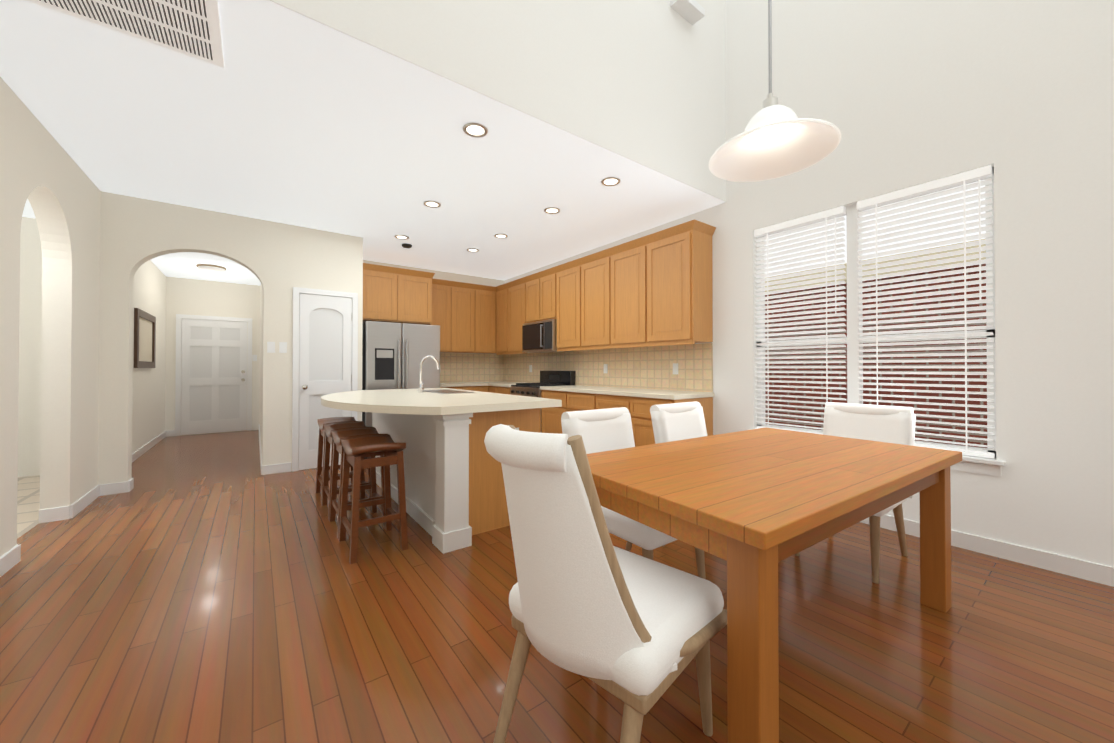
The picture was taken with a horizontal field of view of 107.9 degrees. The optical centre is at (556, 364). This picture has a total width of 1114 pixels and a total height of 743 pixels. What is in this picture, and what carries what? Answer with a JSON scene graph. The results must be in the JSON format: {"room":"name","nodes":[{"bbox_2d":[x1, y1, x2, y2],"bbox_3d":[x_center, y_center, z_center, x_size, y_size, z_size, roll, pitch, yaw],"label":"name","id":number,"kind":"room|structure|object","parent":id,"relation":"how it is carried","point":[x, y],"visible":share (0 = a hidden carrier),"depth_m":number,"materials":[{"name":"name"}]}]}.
{"room":"kitchen","nodes":[
{"label":"kitchen","id":0,"kind":"room"},
{"bbox_2d":[17,475,39,538],"bbox_3d":[-4.848,1.244,1.894,2.900,0.120,7.000,0,-1,-37],"label":"floor","id":1,"kind":"structure","parent":0,"point":[28,498],"depth_m":3.50,"materials":[{"name":"beige tile"}]},
{"bbox_2d":[18,217,41,476],"bbox_3d":[-5.736,-0.194,4.455,1.280,2.800,0.150,0,-1,-37],"label":"wall","id":2,"kind":"structure","parent":0,"point":[29,396],"depth_m":4.37,"materials":[{"name":"paint"}]},
{"bbox_2d":[0,76,100,556],"bbox_3d":[-1.541,-1.631,0.029,0.150,5.600,9.420,0,-1,-37],"label":"wall","id":3,"kind":"structure","parent":0,"point":[44,174],"depth_m":3.09,"materials":[{"name":"paint"}]},
{"bbox_2d":[0,544,20,576],"bbox_3d":[-1.026,1.114,-0.548,0.015,0.100,7.515,0,-1,-37],"label":"baseboard","id":4,"kind":"structure","parent":3,"relation":"attached to","point":[12,557],"depth_m":2.36,"materials":[{"name":"white"}]},
{"bbox_2d":[64,484,103,519],"bbox_3d":[-3.985,1.147,3.426,0.015,0.100,0.715,0,-1,-37],"label":"baseboard","id":5,"kind":"structure","parent":3,"relation":"attached to","point":[71,511],"depth_m":3.36,"materials":[{"name":"white"}]},
{"bbox_2d":[132,260,165,452],"bbox_3d":[-5.681,-0.156,5.444,0.150,2.740,4.230,0,-1,-37],"label":"wall","id":6,"kind":"structure","parent":0,"point":[148,384],"depth_m":5.91,"materials":[{"name":"paint"}]},
{"bbox_2d":[104,430,171,487],"bbox_3d":[-5.506,1.163,5.357,0.040,0.100,3.900,0,-1,-37],"label":"baseboard","id":7,"kind":"structure","parent":6,"relation":"attached to","point":[153,442],"depth_m":5.77,"materials":[{"name":"white wood"}]},
{"bbox_2d":[134,308,155,367],"bbox_3d":[-5.660,-0.335,5.574,0.033,0.760,1.150,0,-1,-37],"label":"picture frame","id":8,"kind":"object","parent":6,"relation":"attached to","point":[144,338],"visible":1,"depth_m":5.50,"materials":[{"name":"brown wood"}]},
{"bbox_2d":[151,252,260,284],"bbox_3d":[-4.814,-1.621,6.101,2.350,0.200,4.230,0,-1,-37],"label":"ceiling","id":9,"kind":"structure","parent":0,"point":[181,264],"depth_m":6.33,"materials":[{"name":"paint"}]},
{"bbox_2d":[196,264,226,274],"bbox_3d":[-5.353,-1.459,6.279,0.360,0.119,0.360,0,-1,-37],"label":"hall ceiling light","id":10,"kind":"object","parent":9,"relation":"attached to","point":[210,269],"visible":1,"depth_m":6.19,"materials":[{"name":"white glass"}]},
{"bbox_2d":[165,276,259,434],"bbox_3d":[-5.926,-0.138,7.599,2.330,2.740,0.180,0,-1,-37],"label":"wall","id":11,"kind":"structure","parent":0,"point":[186,296],"depth_m":7.25,"materials":[{"name":"paint"}]},
{"bbox_2d":[175,314,251,435],"bbox_3d":[-6.139,0.179,7.279,1.050,2.100,0.075,0,-1,-37],"label":"door","id":12,"kind":"structure","parent":11,"relation":"attached to","point":[213,386],"depth_m":7.27,"materials":[{"name":"white wood"}]},
{"bbox_2d":[252,355,256,360],"bbox_3d":[-5.705,-0.128,7.645,0.070,0.120,0.006,0,-1,-37],"label":"switch plate","id":13,"kind":"object","parent":11,"relation":"attached to","point":[254,357],"depth_m":7.64,"materials":[{"name":"white plastic"}]},
{"bbox_2d":[98,191,362,484],"bbox_3d":[-3.418,-0.195,4.398,2.370,2.800,0.150,0,-1,-37],"label":"wall","id":14,"kind":"structure","parent":0,"point":[279,261],"depth_m":4.22,"materials":[{"name":"paint"}]},
{"bbox_2d":[267,342,274,352],"bbox_3d":[-3.164,-0.194,4.484,0.070,0.120,0.012,0,-1,-37],"label":"switch plate","id":15,"kind":"object","parent":14,"relation":"attached to","point":[271,347],"depth_m":4.48,"materials":[{"name":"white plastic"}]},
{"bbox_2d":[279,342,286,352],"bbox_3d":[-3.076,-0.194,4.549,0.070,0.120,0.012,0,-1,-37],"label":"switch plate","id":16,"kind":"object","parent":14,"relation":"attached to","point":[282,345],"depth_m":4.55,"materials":[{"name":"white plastic"}]},
{"bbox_2d":[292,287,357,471],"bbox_3d":[-2.715,0.163,4.773,0.670,2.090,0.084,0,-1,-37],"label":"door","id":17,"kind":"structure","parent":14,"relation":"attached to","point":[325,342],"depth_m":4.75,"materials":[{"name":"white wood"}]},
{"bbox_2d":[260,284,262,450],"bbox_3d":[-4.470,-0.149,6.221,0.120,2.740,4.030,0,-1,-37],"label":"wall","id":18,"kind":"structure","parent":0,"point":[261,361],"depth_m":5.66,"materials":[{"name":"paint"}]},
{"bbox_2d":[259,424,263,474],"bbox_3d":[-4.436,1.169,6.050,0.015,0.100,4.065,0,-1,-37],"label":"baseboard","id":19,"kind":"structure","parent":18,"relation":"attached to","point":[261,466],"depth_m":4.90,"materials":[{"name":"white wood"}]},
{"bbox_2d":[0,0,723,279],"bbox_3d":[-2.843,-1.703,3.412,7.900,0.200,7.000,0,-1,-37],"label":"ceiling","id":20,"kind":"structure","parent":0,"point":[286,116],"depth_m":2.97,"materials":[{"name":"paint"}]},
{"bbox_2d":[26,0,224,67],"bbox_3d":[-1.927,-1.611,1.762,0.720,0.011,0.540,0,-1,-37],"label":"ceiling vent","id":21,"kind":"object","parent":20,"relation":"in","point":[191,28],"visible":1,"depth_m":1.89,"materials":[{"name":"white metal"}]},
{"bbox_2d":[394,235,408,239],"bbox_3d":[-1.927,-1.583,5.027,0.170,0.007,0.170,0,-1,-37],"label":"recessed light","id":22,"kind":"object","parent":20,"relation":"in","point":[403,237],"visible":0.96,"depth_m":5.03,"materials":[{"name":"white glass"}]},
{"bbox_2d":[402,243,411,248],"bbox_3d":[-1.986,-1.569,5.357,0.130,0.034,0.130,0,-1,-37],"label":"smoke detector","id":23,"kind":"object","parent":20,"relation":"attached to","point":[406,245],"visible":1,"depth_m":5.32,"materials":[{"name":"black plastic"}]},
{"bbox_2d":[423,201,440,207],"bbox_3d":[-1.239,-1.591,4.019,0.170,0.007,0.170,0,-1,-37],"label":"recessed light","id":24,"kind":"object","parent":20,"relation":"in","point":[432,204],"visible":1,"depth_m":4.02,"materials":[{"name":"silver metal"}]},
{"bbox_2d":[467,248,478,251],"bbox_3d":[-1.159,-1.578,5.587,0.170,0.007,0.170,0,-1,-37],"label":"recessed light","id":25,"kind":"object","parent":20,"relation":"in","point":[472,250],"visible":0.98,"depth_m":5.58,"materials":[{"name":"silver metal"}]},
{"bbox_2d":[463,122,487,137],"bbox_3d":[-0.557,-1.602,2.768,0.170,0.007,0.170,0,-1,-37],"label":"recessed light","id":26,"kind":"object","parent":20,"relation":"in","point":[476,130],"visible":0.98,"depth_m":2.76,"materials":[{"name":"white glass"}]},
{"bbox_2d":[494,234,507,238],"bbox_3d":[-0.689,-1.583,4.989,0.170,0.007,0.170,0,-1,-37],"label":"recessed light","id":27,"kind":"object","parent":20,"relation":"in","point":[501,236],"visible":0.98,"depth_m":4.99,"materials":[{"name":"silver metal"}]},
{"bbox_2d":[544,207,559,213],"bbox_3d":[-0.050,-1.590,4.181,0.170,0.007,0.170,0,-1,-37],"label":"recessed light","id":28,"kind":"object","parent":20,"relation":"in","point":[551,210],"visible":1,"depth_m":4.18,"materials":[{"name":"silver metal"}]},
{"bbox_2d":[601,177,620,185],"bbox_3d":[0.469,-1.596,3.533,0.170,0.007,0.170,0,-1,-37],"label":"recessed light","id":29,"kind":"object","parent":20,"relation":"in","point":[611,181],"visible":1,"depth_m":3.53,"materials":[{"name":"white glass"}]},
{"bbox_2d":[363,260,503,353],"bbox_3d":[-2.103,-0.174,6.817,2.630,2.800,0.200,0,-1,-37],"label":"wall","id":30,"kind":"structure","parent":0,"point":[449,276],"depth_m":6.97,"materials":[{"name":"paint"}]},
{"bbox_2d":[363,263,402,322],"bbox_3d":[-2.634,-0.981,5.851,0.576,0.755,0.712,0,-1,-37],"label":"upper cabinet","id":31,"kind":"object","parent":30,"relation":"attached to","point":[382,286],"depth_m":5.58,"materials":[{"name":"brown wood"}]},
{"bbox_2d":[403,269,434,324],"bbox_3d":[-2.286,-0.978,6.110,0.576,0.755,0.712,0,-1,-37],"label":"upper cabinet","id":32,"kind":"object","parent":30,"relation":"attached to","point":[418,286],"depth_m":5.88,"materials":[{"name":"brown wood"}]},
{"bbox_2d":[435,279,454,352],"bbox_3d":[-1.964,-0.779,6.578,0.501,1.146,0.343,0,-1,-37],"label":"upper cabinet","id":33,"kind":"object","parent":30,"relation":"attached to","point":[444,289],"depth_m":6.50,"materials":[{"name":"brown wood"}]},
{"bbox_2d":[455,281,470,352],"bbox_3d":[-1.653,-0.777,6.809,0.567,1.146,0.343,0,-1,-37],"label":"upper cabinet","id":34,"kind":"object","parent":30,"relation":"attached to","point":[462,290],"depth_m":6.68,"materials":[{"name":"brown wood"}]},
{"bbox_2d":[471,284,494,353],"bbox_3d":[-1.325,-0.775,7.012,0.496,1.146,0.409,0,-1,-37],"label":"upper cabinet","id":35,"kind":"object","parent":30,"relation":"attached to","point":[482,296],"depth_m":6.89,"materials":[{"name":"brown wood"}]},
{"bbox_2d":[269,0,725,201],"bbox_3d":[-0.407,-3.009,2.578,5.000,2.802,0.204,0,-1,-37],"label":"wall","id":36,"kind":"structure","parent":0,"point":[642,82],"depth_m":2.91,"materials":[{"name":"paint"}]},
{"bbox_2d":[670,0,704,24],"bbox_3d":[1.135,-3.102,3.521,0.320,0.060,0.126,0,-1,-37],"label":"wall speaker","id":37,"kind":"object","parent":36,"relation":"attached to","point":[691,12],"depth_m":3.51,"materials":[{"name":"white"}]},
{"bbox_2d":[0,430,1113,742],"bbox_3d":[-0.759,1.255,3.224,5.250,0.120,13.650,0,-1,-37],"label":"floor","id":38,"kind":"structure","parent":0,"point":[206,588],"depth_m":1.75,"materials":[{"name":"brown wood"}]},
{"bbox_2d":[316,417,362,503],"bbox_3d":[-2.012,0.852,3.747,0.336,0.696,0.426,0,-1,-37],"label":"stool","id":39,"kind":"object","parent":38,"relation":"on","point":[321,453],"visible":0.38,"depth_m":3.79,"materials":[{"name":"brown wood"}]},
{"bbox_2d":[322,422,370,518],"bbox_3d":[-1.749,0.849,3.394,0.336,0.696,0.426,0,-1,-37],"label":"stool","id":40,"kind":"object","parent":38,"relation":"on","point":[329,440],"visible":0.42,"depth_m":3.44,"materials":[{"name":"brown wood"}]},
{"bbox_2d":[329,427,387,538],"bbox_3d":[-1.486,0.846,3.041,0.336,0.696,0.426,0,-1,-37],"label":"stool","id":41,"kind":"object","parent":38,"relation":"on","point":[338,436],"visible":0.4,"depth_m":3.09,"materials":[{"name":"brown wood"}]},
{"bbox_2d":[339,434,407,563],"bbox_3d":[-1.224,0.843,2.688,0.336,0.696,0.426,0,-1,-37],"label":"stool","id":42,"kind":"object","parent":38,"relation":"on","point":[358,448],"visible":0.98,"depth_m":2.61,"materials":[{"name":"brown wood"}]},
{"bbox_2d":[362,321,439,458],"bbox_3d":[-2.247,0.336,5.667,0.950,1.760,0.967,0,-1,-37],"label":"fridge","id":43,"kind":"object","parent":38,"relation":"on","point":[394,355],"visible":0.42,"depth_m":5.27,"materials":[{"name":"grey metal"}]},
{"bbox_2d":[372,407,547,553],"bbox_3d":[-1.029,0.759,3.675,0.850,0.880,2.180,0,-1,-37],"label":"kitchen island","id":44,"kind":"object","parent":38,"relation":"on","point":[455,495],"depth_m":2.87,"materials":[{"name":"brown wood"}]},
{"bbox_2d":[321,387,560,418],"bbox_3d":[-1.242,0.293,3.564,1.430,0.050,2.360,0,-1,-37],"label":"island countertop","id":45,"kind":"structure","parent":44,"relation":"on","point":[397,403],"depth_m":2.98,"materials":[{"name":"beige stone"}]},
{"bbox_2d":[456,387,483,391],"bbox_3d":[-1.494,0.784,6.698,0.547,0.880,0.689,0,-1,-37],"label":"base cabinet","id":46,"kind":"object","parent":38,"relation":"on","point":[481,389],"depth_m":6.46,"materials":[{"name":"brown wood"}]},
{"bbox_2d":[440,383,483,386],"bbox_3d":[-1.695,0.321,6.579,0.945,0.045,0.647,0,-1,-37],"label":"countertop","id":47,"kind":"structure","parent":46,"relation":"on","point":[441,384],"depth_m":6.42,"materials":[{"name":"beige stone"}]},
{"bbox_2d":[484,383,495,392],"bbox_3d":[-0.801,0.784,6.664,0.699,0.880,0.347,0,-1,-37],"label":"base cabinet","id":48,"kind":"object","parent":38,"relation":"on","point":[486,389],"depth_m":6.58,"materials":[{"name":"brown wood"}]},
{"bbox_2d":[496,387,509,393],"bbox_3d":[-0.595,0.782,6.443,0.632,0.880,0.522,0,-1,-37],"label":"base cabinet","id":49,"kind":"object","parent":38,"relation":"on","point":[502,390],"depth_m":6.24,"materials":[{"name":"brown wood"}]},
{"bbox_2d":[488,383,543,386],"bbox_3d":[-0.847,0.323,6.773,0.647,0.045,1.347,0,-1,-37],"label":"countertop","id":50,"kind":"structure","parent":49,"relation":"on","point":[489,384],"depth_m":6.39,"materials":[{"name":"beige stone"}]},
{"bbox_2d":[510,371,574,397],"bbox_3d":[-0.244,0.653,5.887,0.691,1.130,0.770,0,-1,-37],"label":"stove","id":51,"kind":"object","parent":38,"relation":"on","point":[556,378],"visible":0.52,"depth_m":5.83,"materials":[{"name":"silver metal"}]},
{"bbox_2d":[541,391,559,433],"bbox_3d":[0.221,0.773,5.347,0.632,0.880,0.632,0,-1,-37],"label":"base cabinet","id":52,"kind":"object","parent":38,"relation":"on","point":[550,416],"depth_m":5.23,"materials":[{"name":"brown wood"}]},
{"bbox_2d":[560,391,587,433],"bbox_3d":[0.505,0.770,4.965,0.632,0.880,0.587,0,-1,-37],"label":"base cabinet","id":53,"kind":"object","parent":38,"relation":"on","point":[571,400],"depth_m":4.88,"materials":[{"name":"brown wood"}]},
{"bbox_2d":[484,424,726,742],"bbox_3d":[0.116,0.673,1.220,0.561,1.020,0.708,0,-1,43],"label":"chair","id":54,"kind":"object","parent":38,"relation":"on","point":[634,633],"visible":1,"depth_m":1.00,"materials":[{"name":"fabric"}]},
{"bbox_2d":[588,395,627,409],"bbox_3d":[0.836,0.766,4.521,0.632,0.880,0.654,0,-1,-37],"label":"base cabinet","id":55,"kind":"object","parent":38,"relation":"on","point":[594,401],"depth_m":4.41,"materials":[{"name":"brown wood"}]},
{"bbox_2d":[561,407,705,578],"bbox_3d":[0.402,0.726,2.164,0.495,0.930,0.657,0,-1,-37],"label":"chair","id":56,"kind":"object","parent":38,"relation":"on","point":[602,430],"visible":0.29,"depth_m":2.26,"materials":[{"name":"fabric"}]},
{"bbox_2d":[628,395,712,446],"bbox_3d":[1.152,0.763,4.096,0.632,0.880,0.540,0,-1,-37],"label":"base cabinet","id":57,"kind":"object","parent":38,"relation":"on","point":[639,409],"depth_m":4.00,"materials":[{"name":"brown wood"}]},
{"bbox_2d":[540,383,713,398],"bbox_3d":[0.673,0.305,4.731,0.647,0.045,2.165,0,-1,-37],"label":"countertop","id":58,"kind":"structure","parent":57,"relation":"on","point":[636,392],"depth_m":4.22,"materials":[{"name":"beige stone"}]},
{"bbox_2d":[650,401,706,546],"bbox_3d":[1.001,0.730,2.598,0.495,0.930,0.657,0,-1,-37],"label":"chair","id":59,"kind":"object","parent":38,"relation":"on","point":[677,421],"visible":0.23,"depth_m":2.76,"materials":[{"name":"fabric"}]},
{"bbox_2d":[587,427,961,742],"bbox_3d":[0.976,0.804,1.895,1.760,0.760,0.980,0,-1,-34],"label":"dining table","id":60,"kind":"object","parent":38,"relation":"on","point":[753,508],"visible":0.77,"depth_m":1.40,"materials":[{"name":"brown wood"}]},
{"bbox_2d":[795,402,915,583],"bbox_3d":[1.857,0.730,2.551,0.657,0.930,0.495,0,-1,-37],"label":"end chair","id":61,"kind":"object","parent":38,"relation":"on","point":[888,424],"visible":0.4,"depth_m":2.60,"materials":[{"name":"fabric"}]},
{"bbox_2d":[504,0,1113,566],"bbox_3d":[2.137,-1.602,3.503,0.200,5.600,10.600,0,-1,-37],"label":"wall","id":62,"kind":"structure","parent":0,"point":[1014,94],"depth_m":2.51,"materials":[{"name":"paint"}]},
{"bbox_2d":[495,283,510,354],"bbox_3d":[-0.814,-0.776,6.930,0.418,1.146,0.507,0,-1,-37],"label":"upper cabinet","id":63,"kind":"object","parent":62,"relation":"attached to","point":[502,292],"depth_m":6.84,"materials":[{"name":"brown wood"}]},
{"bbox_2d":[511,279,522,353],"bbox_3d":[-0.515,-0.779,6.592,0.342,1.146,0.687,0,-1,-37],"label":"upper cabinet","id":64,"kind":"object","parent":62,"relation":"attached to","point":[516,285],"depth_m":6.49,"materials":[{"name":"brown wood"}]},
{"bbox_2d":[523,275,534,322],"bbox_3d":[-0.215,-0.998,6.191,0.342,0.715,0.471,0,-1,-37],"label":"upper cabinet","id":65,"kind":"object","parent":62,"relation":"attached to","point":[528,281],"depth_m":6.20,"materials":[{"name":"brown wood"}]},
{"bbox_2d":[519,319,562,353],"bbox_3d":[-0.210,-0.410,6.115,0.378,0.441,0.580,0,-1,-37],"label":"microwave","id":66,"kind":"object","parent":62,"relation":"attached to","point":[530,334],"depth_m":6.04,"materials":[{"name":"black metal"}]},
{"bbox_2d":[535,268,550,318],"bbox_3d":[-0.018,-1.000,5.926,0.342,0.715,0.471,0,-1,-37],"label":"upper cabinet","id":67,"kind":"object","parent":62,"relation":"attached to","point":[543,278],"depth_m":5.89,"materials":[{"name":"brown wood"}]},
{"bbox_2d":[551,260,574,350],"bbox_3d":[0.280,-0.788,5.523,0.342,1.146,0.681,0,-1,-37],"label":"upper cabinet","id":68,"kind":"object","parent":62,"relation":"attached to","point":[563,276],"depth_m":5.49,"materials":[{"name":"brown wood"}]},
{"bbox_2d":[575,251,614,350],"bbox_3d":[0.601,-0.791,5.092,0.342,1.146,0.686,0,-1,-37],"label":"upper cabinet","id":69,"kind":"object","parent":62,"relation":"attached to","point":[588,269],"depth_m":5.07,"materials":[{"name":"brown wood"}]},
{"bbox_2d":[603,239,638,346],"bbox_3d":[0.927,-0.795,4.655,0.342,1.146,0.697,0,-1,-37],"label":"upper cabinet","id":70,"kind":"object","parent":62,"relation":"attached to","point":[620,262],"depth_m":4.63,"materials":[{"name":"brown wood"}]},
{"bbox_2d":[639,219,714,346],"bbox_3d":[1.238,-0.799,4.236,0.342,1.146,0.640,0,-1,-37],"label":"upper cabinet","id":71,"kind":"object","parent":62,"relation":"attached to","point":[655,289],"depth_m":4.05,"materials":[{"name":"brown wood"}]},
{"bbox_2d":[748,167,1005,476],"bbox_3d":[2.309,-0.280,3.165,0.175,1.950,1.610,0,-1,-37],"label":"window","id":72,"kind":"structure","parent":62,"relation":"in","point":[985,466],"depth_m":3.15,"materials":[{"name":"white plastic"}]},
{"bbox_2d":[754,165,994,457],"bbox_3d":[2.294,-0.330,3.154,0.074,1.841,1.506,0,-1,-37],"label":"window blinds","id":73,"kind":"object","parent":72,"relation":"attached to","point":[978,174],"visible":0.9,"depth_m":2.95,"materials":[{"name":"white plastic"}]},
{"bbox_2d":[860,514,1113,586],"bbox_3d":[3.335,1.133,1.691,0.015,0.100,5.900,0,-1,-37],"label":"baseboard","id":74,"kind":"structure","parent":62,"relation":"attached to","point":[1049,561],"depth_m":2.42,"materials":[{"name":"white"}]},
{"bbox_3d":[1.455,-4.530,0.258,5.200,0.200,6.170,0,-1,-37],"label":"ceiling","id":75,"kind":"structure","parent":0,"visible":0},
{"bbox_2d":[708,0,841,181],"bbox_3d":[0.983,-2.689,1.880,0.536,3.454,0.536,0,-1,-37],"label":"pendant light","id":76,"kind":"object","parent":75,"relation":"hanging from","point":[774,139],"visible":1,"depth_m":1.90,"materials":[{"name":"white glass"}]},
{"label":"outside","id":77,"kind":"structure","parent":0,"visible":0},
{"bbox_2d":[765,238,986,447],"bbox_3d":[3.360,0.244,4.273,2.500,3.120,15.000,0,-1,-37],"label":"brick wall","id":78,"kind":"structure","parent":77,"point":[960,427],"depth_m":4.94,"materials":[{"name":"red"}]}
]}

